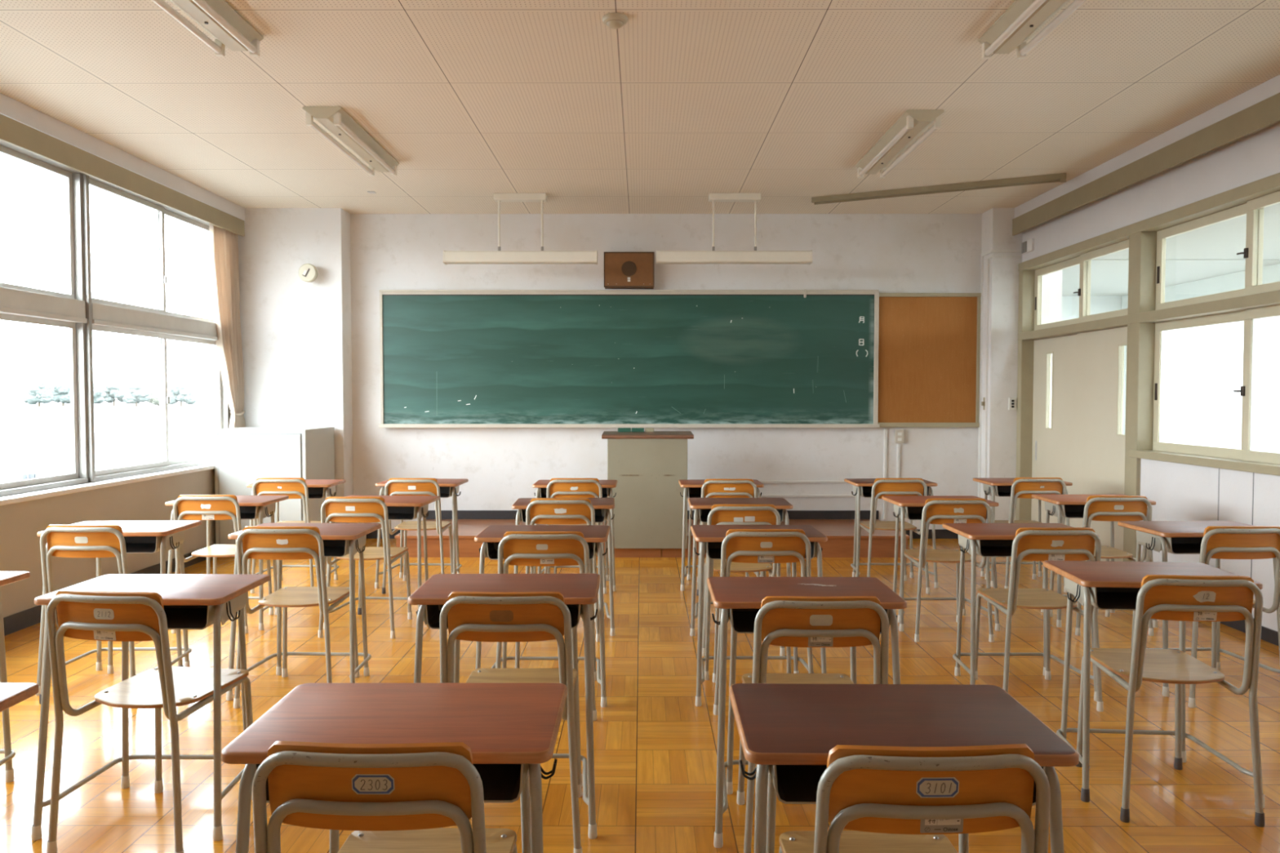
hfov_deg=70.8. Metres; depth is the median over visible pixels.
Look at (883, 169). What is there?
socket
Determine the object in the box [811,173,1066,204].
rail
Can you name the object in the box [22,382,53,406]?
tree
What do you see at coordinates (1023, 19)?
ceiling light
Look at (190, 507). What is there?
chair
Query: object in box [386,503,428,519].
tray
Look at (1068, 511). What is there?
tray
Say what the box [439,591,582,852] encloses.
chair
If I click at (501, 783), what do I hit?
tray
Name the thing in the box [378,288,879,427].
chalkboard
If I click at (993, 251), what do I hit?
duct
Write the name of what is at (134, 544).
tray
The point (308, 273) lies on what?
round wall fixture
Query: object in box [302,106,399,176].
ceiling light
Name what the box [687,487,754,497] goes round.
tray
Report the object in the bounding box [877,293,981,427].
board
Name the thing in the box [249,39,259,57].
socket
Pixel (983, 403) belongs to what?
wall catch
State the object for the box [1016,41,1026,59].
socket
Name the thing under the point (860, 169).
socket
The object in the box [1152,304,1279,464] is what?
window
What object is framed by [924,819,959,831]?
print
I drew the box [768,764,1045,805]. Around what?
tray
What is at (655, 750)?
floor
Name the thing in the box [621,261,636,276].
grille
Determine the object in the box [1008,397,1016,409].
light switch
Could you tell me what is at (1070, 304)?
wall
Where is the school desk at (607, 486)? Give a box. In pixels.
[532,480,617,591]
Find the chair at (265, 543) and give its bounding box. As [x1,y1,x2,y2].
[233,526,359,708]
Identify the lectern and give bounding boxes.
[601,431,693,548]
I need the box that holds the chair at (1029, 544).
[975,527,1103,711]
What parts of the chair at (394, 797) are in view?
backrest, support frame, seat, leg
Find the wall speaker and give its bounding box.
[604,252,653,288]
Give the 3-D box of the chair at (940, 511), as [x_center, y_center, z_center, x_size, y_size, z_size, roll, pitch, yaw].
[1.787,0.807,5.307,0.452,0.820,0.513,0,2,0]
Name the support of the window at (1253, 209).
in the wall at (1180, 491)
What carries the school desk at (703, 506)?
on the floor
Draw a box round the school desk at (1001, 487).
[973,478,1072,586]
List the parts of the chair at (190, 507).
leg, backrest, frame, support frame, seat, leg, leg, leg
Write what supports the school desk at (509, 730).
on the floor
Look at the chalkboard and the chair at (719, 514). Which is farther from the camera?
the chalkboard
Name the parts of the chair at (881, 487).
leg, leg, seat, support frame, frame, backrest, leg, leg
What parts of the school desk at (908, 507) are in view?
leg, leg, foot rail, leg, leg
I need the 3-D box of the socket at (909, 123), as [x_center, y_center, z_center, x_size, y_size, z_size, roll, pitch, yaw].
[1.670,-1.880,5.563,0.038,0.075,0.032,0,2,0]
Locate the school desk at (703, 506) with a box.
[688,497,792,635]
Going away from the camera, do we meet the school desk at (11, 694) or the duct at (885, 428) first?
the school desk at (11, 694)
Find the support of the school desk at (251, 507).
on the floor
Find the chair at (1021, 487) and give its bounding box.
[985,477,1067,592]
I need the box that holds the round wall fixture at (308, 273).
[298,263,318,282]
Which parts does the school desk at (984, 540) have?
leg, panel, leg, foot rail, leg, leg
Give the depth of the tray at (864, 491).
6.69 m
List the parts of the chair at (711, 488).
leg, support frame, frame, backrest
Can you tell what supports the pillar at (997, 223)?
attached to the wall at (886, 253)
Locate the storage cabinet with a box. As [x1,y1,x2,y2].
[213,426,335,544]
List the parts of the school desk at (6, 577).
leg, foot rail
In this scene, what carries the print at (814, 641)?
attached to the chair at (794, 621)
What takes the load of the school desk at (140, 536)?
on the floor
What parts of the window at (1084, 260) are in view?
finger pull, sash, sash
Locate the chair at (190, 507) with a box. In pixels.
[171,494,273,633]
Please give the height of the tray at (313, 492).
0.081 m
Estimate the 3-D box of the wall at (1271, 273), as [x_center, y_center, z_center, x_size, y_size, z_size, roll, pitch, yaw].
[6.184,-0.226,5.084,0.150,2.900,12.800,0,2,0]
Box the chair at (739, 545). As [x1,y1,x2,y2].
[712,528,813,715]
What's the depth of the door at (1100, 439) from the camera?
7.07 m
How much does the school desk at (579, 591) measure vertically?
0.760 m
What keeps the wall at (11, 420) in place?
on the yard
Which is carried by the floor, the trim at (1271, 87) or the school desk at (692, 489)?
the school desk at (692, 489)
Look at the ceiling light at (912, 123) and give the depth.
5.99 m
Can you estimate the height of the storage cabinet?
1.104 m
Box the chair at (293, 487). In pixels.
[250,477,320,593]
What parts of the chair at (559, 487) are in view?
leg, support frame, backrest, frame, seat, leg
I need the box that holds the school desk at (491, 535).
[474,524,609,706]
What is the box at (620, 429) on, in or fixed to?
on the lectern
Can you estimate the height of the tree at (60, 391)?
4.376 m
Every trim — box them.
[0,113,244,236]
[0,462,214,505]
[1012,92,1279,235]
[1014,75,1279,217]
[1015,172,1279,561]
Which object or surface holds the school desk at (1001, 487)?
on the floor
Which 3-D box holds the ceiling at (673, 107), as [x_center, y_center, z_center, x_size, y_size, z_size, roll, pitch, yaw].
[-0.068,-1.958,3.684,8.050,0.150,10.500,0,2,0]
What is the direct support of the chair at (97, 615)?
on the floor
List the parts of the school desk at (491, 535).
leg, panel, leg, foot rail, leg, panel, leg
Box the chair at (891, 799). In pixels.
[778,743,1050,852]
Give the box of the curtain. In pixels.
[208,223,245,428]
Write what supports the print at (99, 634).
attached to the chair at (97, 615)
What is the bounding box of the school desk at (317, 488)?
[246,479,346,586]
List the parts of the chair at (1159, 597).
leg, leg, seat, support frame, leg, frame, backrest, leg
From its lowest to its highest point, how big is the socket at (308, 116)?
0.075 m
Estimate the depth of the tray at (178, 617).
2.99 m
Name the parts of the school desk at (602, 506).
leg, panel, leg, panel, foot rail, leg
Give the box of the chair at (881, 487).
[855,478,929,594]
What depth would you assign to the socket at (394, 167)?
6.75 m
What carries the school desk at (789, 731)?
on the floor
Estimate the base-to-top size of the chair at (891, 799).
0.820 m
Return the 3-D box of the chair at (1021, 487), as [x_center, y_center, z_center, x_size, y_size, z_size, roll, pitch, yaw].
[2.822,0.762,6.596,0.452,0.820,0.513,0,2,0]
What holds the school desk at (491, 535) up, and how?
on the floor
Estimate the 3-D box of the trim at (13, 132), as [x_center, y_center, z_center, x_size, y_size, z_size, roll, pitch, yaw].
[-3.698,-1.670,3.511,0.028,0.145,9.720,0,2,0]
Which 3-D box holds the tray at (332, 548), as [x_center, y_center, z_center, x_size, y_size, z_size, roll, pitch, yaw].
[-1.595,0.557,4.294,0.494,0.081,0.275,0,2,2]
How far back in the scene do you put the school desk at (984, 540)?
4.37 m
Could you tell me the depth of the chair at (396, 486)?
6.33 m
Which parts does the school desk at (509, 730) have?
leg, leg, leg, leg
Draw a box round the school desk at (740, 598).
[706,576,906,848]
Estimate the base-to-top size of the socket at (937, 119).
0.075 m
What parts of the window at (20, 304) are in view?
sash, sash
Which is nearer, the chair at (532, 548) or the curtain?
the chair at (532, 548)
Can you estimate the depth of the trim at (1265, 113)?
5.97 m
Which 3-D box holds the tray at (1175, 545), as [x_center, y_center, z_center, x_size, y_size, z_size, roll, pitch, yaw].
[2.731,0.554,4.372,0.494,0.081,0.275,0,2,-2]
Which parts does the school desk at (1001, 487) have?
leg, leg, foot rail, leg, leg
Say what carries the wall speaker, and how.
attached to the wall at (886, 253)
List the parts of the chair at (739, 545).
leg, leg, frame, support frame, backrest, leg, leg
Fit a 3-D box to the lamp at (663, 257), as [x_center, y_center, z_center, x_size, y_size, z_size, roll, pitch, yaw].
[0.817,-1.724,7.857,1.351,0.606,0.161,0,2,0]
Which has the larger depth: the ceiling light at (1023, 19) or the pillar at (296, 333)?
the pillar at (296, 333)
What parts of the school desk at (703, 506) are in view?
leg, foot rail, leg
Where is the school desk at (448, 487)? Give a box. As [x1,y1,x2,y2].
[374,478,468,588]
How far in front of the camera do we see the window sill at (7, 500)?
6.13 m
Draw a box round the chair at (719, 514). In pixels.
[702,504,785,656]
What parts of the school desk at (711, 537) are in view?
leg, leg, foot rail, leg, leg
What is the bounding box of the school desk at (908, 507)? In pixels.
[881,495,999,631]
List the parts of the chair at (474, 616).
backrest, frame, support frame, seat, leg, leg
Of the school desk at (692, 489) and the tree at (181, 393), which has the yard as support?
the tree at (181, 393)
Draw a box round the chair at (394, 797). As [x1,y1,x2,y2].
[252,740,517,852]
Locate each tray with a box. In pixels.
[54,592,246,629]
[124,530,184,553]
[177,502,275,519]
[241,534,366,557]
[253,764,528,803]
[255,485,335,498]
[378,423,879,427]
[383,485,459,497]
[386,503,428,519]
[425,604,582,629]
[486,542,596,559]
[520,508,605,523]
[539,488,608,497]
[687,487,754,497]
[697,508,783,522]
[705,542,815,559]
[728,608,888,633]
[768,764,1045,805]
[853,484,929,497]
[893,503,986,519]
[958,534,1013,556]
[982,483,1062,497]
[1044,501,1084,518]
[1064,577,1140,610]
[1136,530,1203,554]
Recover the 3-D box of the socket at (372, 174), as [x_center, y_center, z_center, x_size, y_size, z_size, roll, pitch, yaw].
[-2.018,-1.922,6.763,0.038,0.075,0.032,0,2,0]
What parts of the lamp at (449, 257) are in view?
rod, rod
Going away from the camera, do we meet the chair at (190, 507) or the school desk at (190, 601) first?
the school desk at (190, 601)
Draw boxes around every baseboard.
[3,543,215,635]
[365,510,958,538]
[1219,619,1279,646]
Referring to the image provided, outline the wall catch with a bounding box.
[981,397,985,409]
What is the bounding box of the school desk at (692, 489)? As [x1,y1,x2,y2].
[678,479,764,591]
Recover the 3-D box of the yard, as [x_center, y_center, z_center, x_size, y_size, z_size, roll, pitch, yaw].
[-201.738,-4.127,175.321,395.900,0.100,650.000,0,2,0]
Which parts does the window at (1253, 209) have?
finger pull, sash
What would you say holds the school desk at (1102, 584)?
on the floor
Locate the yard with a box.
[0,398,208,483]
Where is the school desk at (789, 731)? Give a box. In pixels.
[728,683,1079,852]
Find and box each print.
[95,631,112,639]
[810,637,831,645]
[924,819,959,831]
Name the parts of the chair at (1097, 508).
leg, leg, seat, support frame, backrest, frame, leg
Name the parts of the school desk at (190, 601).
leg, leg, foot rail, leg, panel, leg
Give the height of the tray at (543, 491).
0.081 m
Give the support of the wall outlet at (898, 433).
attached to the wall at (886, 253)
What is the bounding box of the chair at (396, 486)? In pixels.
[382,478,453,594]
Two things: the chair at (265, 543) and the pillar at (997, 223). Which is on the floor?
the chair at (265, 543)
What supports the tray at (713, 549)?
on the school desk at (711, 537)
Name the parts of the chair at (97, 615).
leg, backrest, frame, support frame, leg, seat, leg, leg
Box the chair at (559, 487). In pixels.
[544,478,606,594]
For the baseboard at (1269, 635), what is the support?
attached to the wall at (1180, 491)
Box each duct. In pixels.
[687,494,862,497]
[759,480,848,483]
[883,427,887,519]
[977,248,1021,497]
[983,254,1021,498]
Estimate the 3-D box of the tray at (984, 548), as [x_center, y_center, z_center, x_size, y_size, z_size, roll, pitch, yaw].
[1.810,0.557,4.289,0.494,0.081,0.275,0,2,0]
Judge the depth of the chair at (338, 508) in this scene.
5.17 m
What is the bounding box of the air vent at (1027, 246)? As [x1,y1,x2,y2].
[1021,238,1034,254]
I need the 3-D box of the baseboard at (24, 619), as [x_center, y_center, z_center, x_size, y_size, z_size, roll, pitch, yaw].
[-3.708,1.222,3.651,0.012,0.105,9.800,0,2,0]
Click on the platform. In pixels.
(839, 533)
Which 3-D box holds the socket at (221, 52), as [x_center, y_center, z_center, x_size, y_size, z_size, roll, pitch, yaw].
[-2.042,-1.839,4.375,0.038,0.075,0.032,0,2,0]
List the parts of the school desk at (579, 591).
leg, panel, leg, foot rail, leg, panel, leg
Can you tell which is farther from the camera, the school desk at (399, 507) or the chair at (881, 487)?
the chair at (881, 487)
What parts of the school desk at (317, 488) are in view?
leg, leg, foot rail, leg, leg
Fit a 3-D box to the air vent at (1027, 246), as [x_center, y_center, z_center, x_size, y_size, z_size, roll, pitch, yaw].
[3.571,-1.658,8.291,0.028,0.110,0.220,0,2,0]
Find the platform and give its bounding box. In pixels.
[395,519,909,557]
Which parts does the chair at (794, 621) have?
leg, leg, seat, support frame, frame, backrest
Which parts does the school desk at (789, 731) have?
leg, leg, leg, leg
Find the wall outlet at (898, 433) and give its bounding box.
[893,429,903,478]
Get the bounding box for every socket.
[214,39,225,57]
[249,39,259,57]
[305,112,313,125]
[333,112,341,125]
[368,165,374,176]
[391,165,396,176]
[857,167,863,177]
[880,167,885,177]
[906,115,913,128]
[933,115,941,128]
[982,42,991,59]
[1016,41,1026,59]
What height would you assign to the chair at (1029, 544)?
0.820 m
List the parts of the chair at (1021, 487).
leg, seat, leg, support frame, frame, backrest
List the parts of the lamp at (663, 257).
rod, rod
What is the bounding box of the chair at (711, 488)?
[696,479,759,595]
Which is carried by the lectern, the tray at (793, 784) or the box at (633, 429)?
the box at (633, 429)
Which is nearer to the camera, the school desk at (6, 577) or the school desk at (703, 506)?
the school desk at (6, 577)
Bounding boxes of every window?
[0,140,89,497]
[65,173,231,483]
[1034,239,1128,330]
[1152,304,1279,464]
[1155,191,1279,310]
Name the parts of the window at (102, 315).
sash, sash, sash, sash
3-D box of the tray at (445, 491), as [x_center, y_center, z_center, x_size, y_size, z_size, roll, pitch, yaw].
[-1.620,0.474,6.693,0.494,0.081,0.275,0,2,2]
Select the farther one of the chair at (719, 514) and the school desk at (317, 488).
the school desk at (317, 488)
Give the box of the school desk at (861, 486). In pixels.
[844,478,937,588]
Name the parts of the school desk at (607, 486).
leg, panel, foot rail, leg, leg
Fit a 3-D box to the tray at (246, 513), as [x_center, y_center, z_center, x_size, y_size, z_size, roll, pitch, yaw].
[-2.545,0.514,5.543,0.494,0.081,0.275,0,2,1]
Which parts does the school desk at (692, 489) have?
leg, leg, foot rail, leg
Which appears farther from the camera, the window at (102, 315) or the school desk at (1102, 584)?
the window at (102, 315)
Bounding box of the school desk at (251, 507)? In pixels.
[164,495,288,630]
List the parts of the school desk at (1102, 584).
leg, panel, leg, foot rail, leg, leg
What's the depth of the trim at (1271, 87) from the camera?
6.02 m
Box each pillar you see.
[204,208,353,523]
[980,208,1062,523]
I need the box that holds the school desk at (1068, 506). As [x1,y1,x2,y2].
[1031,493,1157,627]
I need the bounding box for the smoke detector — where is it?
[602,13,627,29]
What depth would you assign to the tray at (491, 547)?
4.18 m
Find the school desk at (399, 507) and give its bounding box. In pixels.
[323,495,439,630]
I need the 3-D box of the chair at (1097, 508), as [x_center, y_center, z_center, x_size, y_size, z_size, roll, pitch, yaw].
[2.775,0.802,5.444,0.452,0.820,0.513,0,2,1]
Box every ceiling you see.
[0,0,1279,213]
[1062,203,1279,296]
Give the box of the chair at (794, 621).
[736,595,888,852]
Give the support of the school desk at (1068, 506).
on the floor
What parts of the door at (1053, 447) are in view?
recessed pull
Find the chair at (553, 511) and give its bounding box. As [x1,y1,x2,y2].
[525,497,599,641]
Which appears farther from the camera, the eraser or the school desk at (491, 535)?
the eraser
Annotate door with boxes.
[1031,334,1076,527]
[1073,326,1127,561]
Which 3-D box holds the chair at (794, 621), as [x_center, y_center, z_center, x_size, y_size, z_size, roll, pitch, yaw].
[0.526,0.892,2.834,0.452,0.820,0.513,0,2,0]
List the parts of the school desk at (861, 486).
leg, leg, foot rail, leg, leg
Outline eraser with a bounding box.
[644,427,653,431]
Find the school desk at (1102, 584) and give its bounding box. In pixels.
[1043,560,1264,808]
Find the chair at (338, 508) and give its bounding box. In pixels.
[317,496,412,638]
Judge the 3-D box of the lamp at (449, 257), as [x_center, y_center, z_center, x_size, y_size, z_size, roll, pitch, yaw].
[-1.040,-1.724,7.860,1.336,0.606,0.161,0,2,0]
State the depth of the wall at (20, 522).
6.03 m
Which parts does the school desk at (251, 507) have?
leg, leg, foot rail, leg, panel, leg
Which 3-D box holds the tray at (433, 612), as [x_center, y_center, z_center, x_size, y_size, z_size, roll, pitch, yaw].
[-0.439,0.602,3.013,0.494,0.081,0.275,0,2,-1]
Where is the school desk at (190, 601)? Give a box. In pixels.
[31,573,270,840]
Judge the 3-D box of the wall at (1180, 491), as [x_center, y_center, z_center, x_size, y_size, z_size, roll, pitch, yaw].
[3.651,-0.301,3.585,0.152,3.154,9.800,0,2,0]
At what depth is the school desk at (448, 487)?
6.65 m
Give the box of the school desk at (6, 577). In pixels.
[0,571,30,782]
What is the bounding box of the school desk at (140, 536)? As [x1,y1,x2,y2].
[35,520,201,695]
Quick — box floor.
[0,538,1279,852]
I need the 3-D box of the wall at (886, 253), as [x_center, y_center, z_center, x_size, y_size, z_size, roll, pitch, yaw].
[-0.059,-0.485,8.874,8.050,3.154,0.230,0,2,0]
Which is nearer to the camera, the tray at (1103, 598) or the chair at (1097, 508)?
the tray at (1103, 598)
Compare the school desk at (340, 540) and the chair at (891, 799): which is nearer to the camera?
the chair at (891, 799)
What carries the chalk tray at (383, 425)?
on the chalkboard
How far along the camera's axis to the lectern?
7.71 m
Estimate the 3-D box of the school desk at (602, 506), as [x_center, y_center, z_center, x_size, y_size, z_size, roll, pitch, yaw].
[-0.453,0.832,5.428,0.603,0.760,0.428,0,2,-2]
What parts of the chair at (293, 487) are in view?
leg, backrest, frame, support frame, seat, leg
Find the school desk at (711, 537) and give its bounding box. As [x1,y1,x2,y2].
[690,524,827,706]
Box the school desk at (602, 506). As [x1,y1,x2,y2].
[511,497,614,635]
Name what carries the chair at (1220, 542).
on the floor
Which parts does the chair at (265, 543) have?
leg, backrest, frame, leg, support frame, seat, leg, leg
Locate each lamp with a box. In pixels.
[442,193,597,264]
[656,192,812,264]
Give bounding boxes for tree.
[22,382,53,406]
[52,381,70,405]
[93,382,104,404]
[102,381,126,405]
[122,383,151,406]
[147,387,168,405]
[167,382,196,406]
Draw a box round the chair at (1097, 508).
[1049,495,1153,635]
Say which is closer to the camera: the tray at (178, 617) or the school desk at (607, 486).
the tray at (178, 617)
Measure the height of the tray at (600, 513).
0.081 m
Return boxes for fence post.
[27,473,35,479]
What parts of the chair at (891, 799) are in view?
seat, support frame, backrest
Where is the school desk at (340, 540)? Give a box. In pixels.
[226,522,381,700]
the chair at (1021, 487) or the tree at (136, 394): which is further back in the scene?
the tree at (136, 394)
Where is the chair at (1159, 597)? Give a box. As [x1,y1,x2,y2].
[1075,574,1264,826]
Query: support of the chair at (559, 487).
on the floor
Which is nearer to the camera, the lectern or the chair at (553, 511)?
the chair at (553, 511)
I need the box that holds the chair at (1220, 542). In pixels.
[1145,525,1279,707]
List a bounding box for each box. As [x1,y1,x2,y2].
[617,427,631,431]
[631,427,644,431]
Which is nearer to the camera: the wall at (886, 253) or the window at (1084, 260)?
the window at (1084, 260)
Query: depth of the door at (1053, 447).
7.97 m
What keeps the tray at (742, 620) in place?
on the school desk at (740, 598)
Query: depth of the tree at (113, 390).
158.13 m
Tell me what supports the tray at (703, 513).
on the school desk at (703, 506)
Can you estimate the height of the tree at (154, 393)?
3.278 m
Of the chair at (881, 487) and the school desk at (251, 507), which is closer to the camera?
the school desk at (251, 507)
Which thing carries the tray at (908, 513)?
on the school desk at (908, 507)
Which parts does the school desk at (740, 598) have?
leg, leg, foot rail, leg, leg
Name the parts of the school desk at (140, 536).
leg, leg, foot rail, leg, panel, leg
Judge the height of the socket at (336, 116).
0.075 m
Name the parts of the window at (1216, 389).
finger pull, sash, glass, sash, glass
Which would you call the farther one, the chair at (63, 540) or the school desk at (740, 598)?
the chair at (63, 540)
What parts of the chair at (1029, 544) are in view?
leg, leg, seat, support frame, leg, frame, backrest, leg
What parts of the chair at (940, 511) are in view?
leg, seat, support frame, frame, backrest, leg, leg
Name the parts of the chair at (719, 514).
leg, leg, seat, support frame, frame, backrest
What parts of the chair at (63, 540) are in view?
leg, frame, support frame, backrest, leg, leg, leg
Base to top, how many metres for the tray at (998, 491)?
0.081 m
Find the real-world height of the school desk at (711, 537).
0.760 m
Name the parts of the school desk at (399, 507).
leg, leg, foot rail, leg, leg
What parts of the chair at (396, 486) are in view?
leg, leg, backrest, frame, support frame, seat, leg, leg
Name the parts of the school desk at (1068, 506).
leg, panel, leg, leg, leg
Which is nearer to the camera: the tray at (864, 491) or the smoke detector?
the smoke detector
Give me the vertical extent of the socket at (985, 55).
0.075 m
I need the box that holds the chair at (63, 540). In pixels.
[39,524,183,704]
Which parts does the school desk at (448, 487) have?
leg, leg, foot rail, leg, leg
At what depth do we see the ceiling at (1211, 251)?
8.33 m
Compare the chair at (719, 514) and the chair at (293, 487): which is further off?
the chair at (293, 487)
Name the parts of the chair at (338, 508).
leg, leg, backrest, frame, support frame, seat, leg, leg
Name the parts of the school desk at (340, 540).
leg, leg, foot rail, leg, panel, leg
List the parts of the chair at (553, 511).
leg, leg, support frame, backrest, frame, leg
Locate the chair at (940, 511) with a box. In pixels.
[897,497,994,642]
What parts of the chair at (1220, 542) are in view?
leg, leg, frame, backrest, support frame, leg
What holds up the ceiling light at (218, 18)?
attached to the ceiling at (673, 107)
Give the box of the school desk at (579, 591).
[408,573,599,839]
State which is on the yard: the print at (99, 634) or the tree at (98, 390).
the tree at (98, 390)
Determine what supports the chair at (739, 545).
on the floor
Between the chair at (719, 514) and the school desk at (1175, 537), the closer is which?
the school desk at (1175, 537)
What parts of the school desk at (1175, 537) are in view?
leg, panel, leg, foot rail, leg, leg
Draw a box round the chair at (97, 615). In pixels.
[46,589,253,852]
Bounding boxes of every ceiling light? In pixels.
[151,0,263,57]
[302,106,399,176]
[855,110,944,177]
[977,0,1086,59]
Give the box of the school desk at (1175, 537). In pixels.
[1117,520,1279,696]
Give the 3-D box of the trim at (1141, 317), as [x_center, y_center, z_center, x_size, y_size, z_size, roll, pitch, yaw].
[3.629,-0.042,3.594,0.205,2.635,9.800,0,2,0]
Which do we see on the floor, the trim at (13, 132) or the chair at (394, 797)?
the chair at (394, 797)
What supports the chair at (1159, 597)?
on the floor
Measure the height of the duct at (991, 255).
2.712 m
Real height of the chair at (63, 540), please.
0.820 m
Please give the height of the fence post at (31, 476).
0.900 m
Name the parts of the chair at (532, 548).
leg, leg, support frame, backrest, frame, leg, leg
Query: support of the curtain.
hanging from the wall at (20, 522)
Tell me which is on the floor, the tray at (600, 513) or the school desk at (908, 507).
the school desk at (908, 507)
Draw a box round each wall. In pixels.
[0,93,244,617]
[0,409,208,432]
[350,213,982,528]
[1022,122,1279,631]
[1062,296,1121,320]
[1121,263,1279,434]
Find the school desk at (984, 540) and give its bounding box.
[942,523,1098,701]
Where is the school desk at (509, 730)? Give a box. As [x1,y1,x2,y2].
[221,683,567,852]
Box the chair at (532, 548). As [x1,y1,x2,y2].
[495,531,596,720]
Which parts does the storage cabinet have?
door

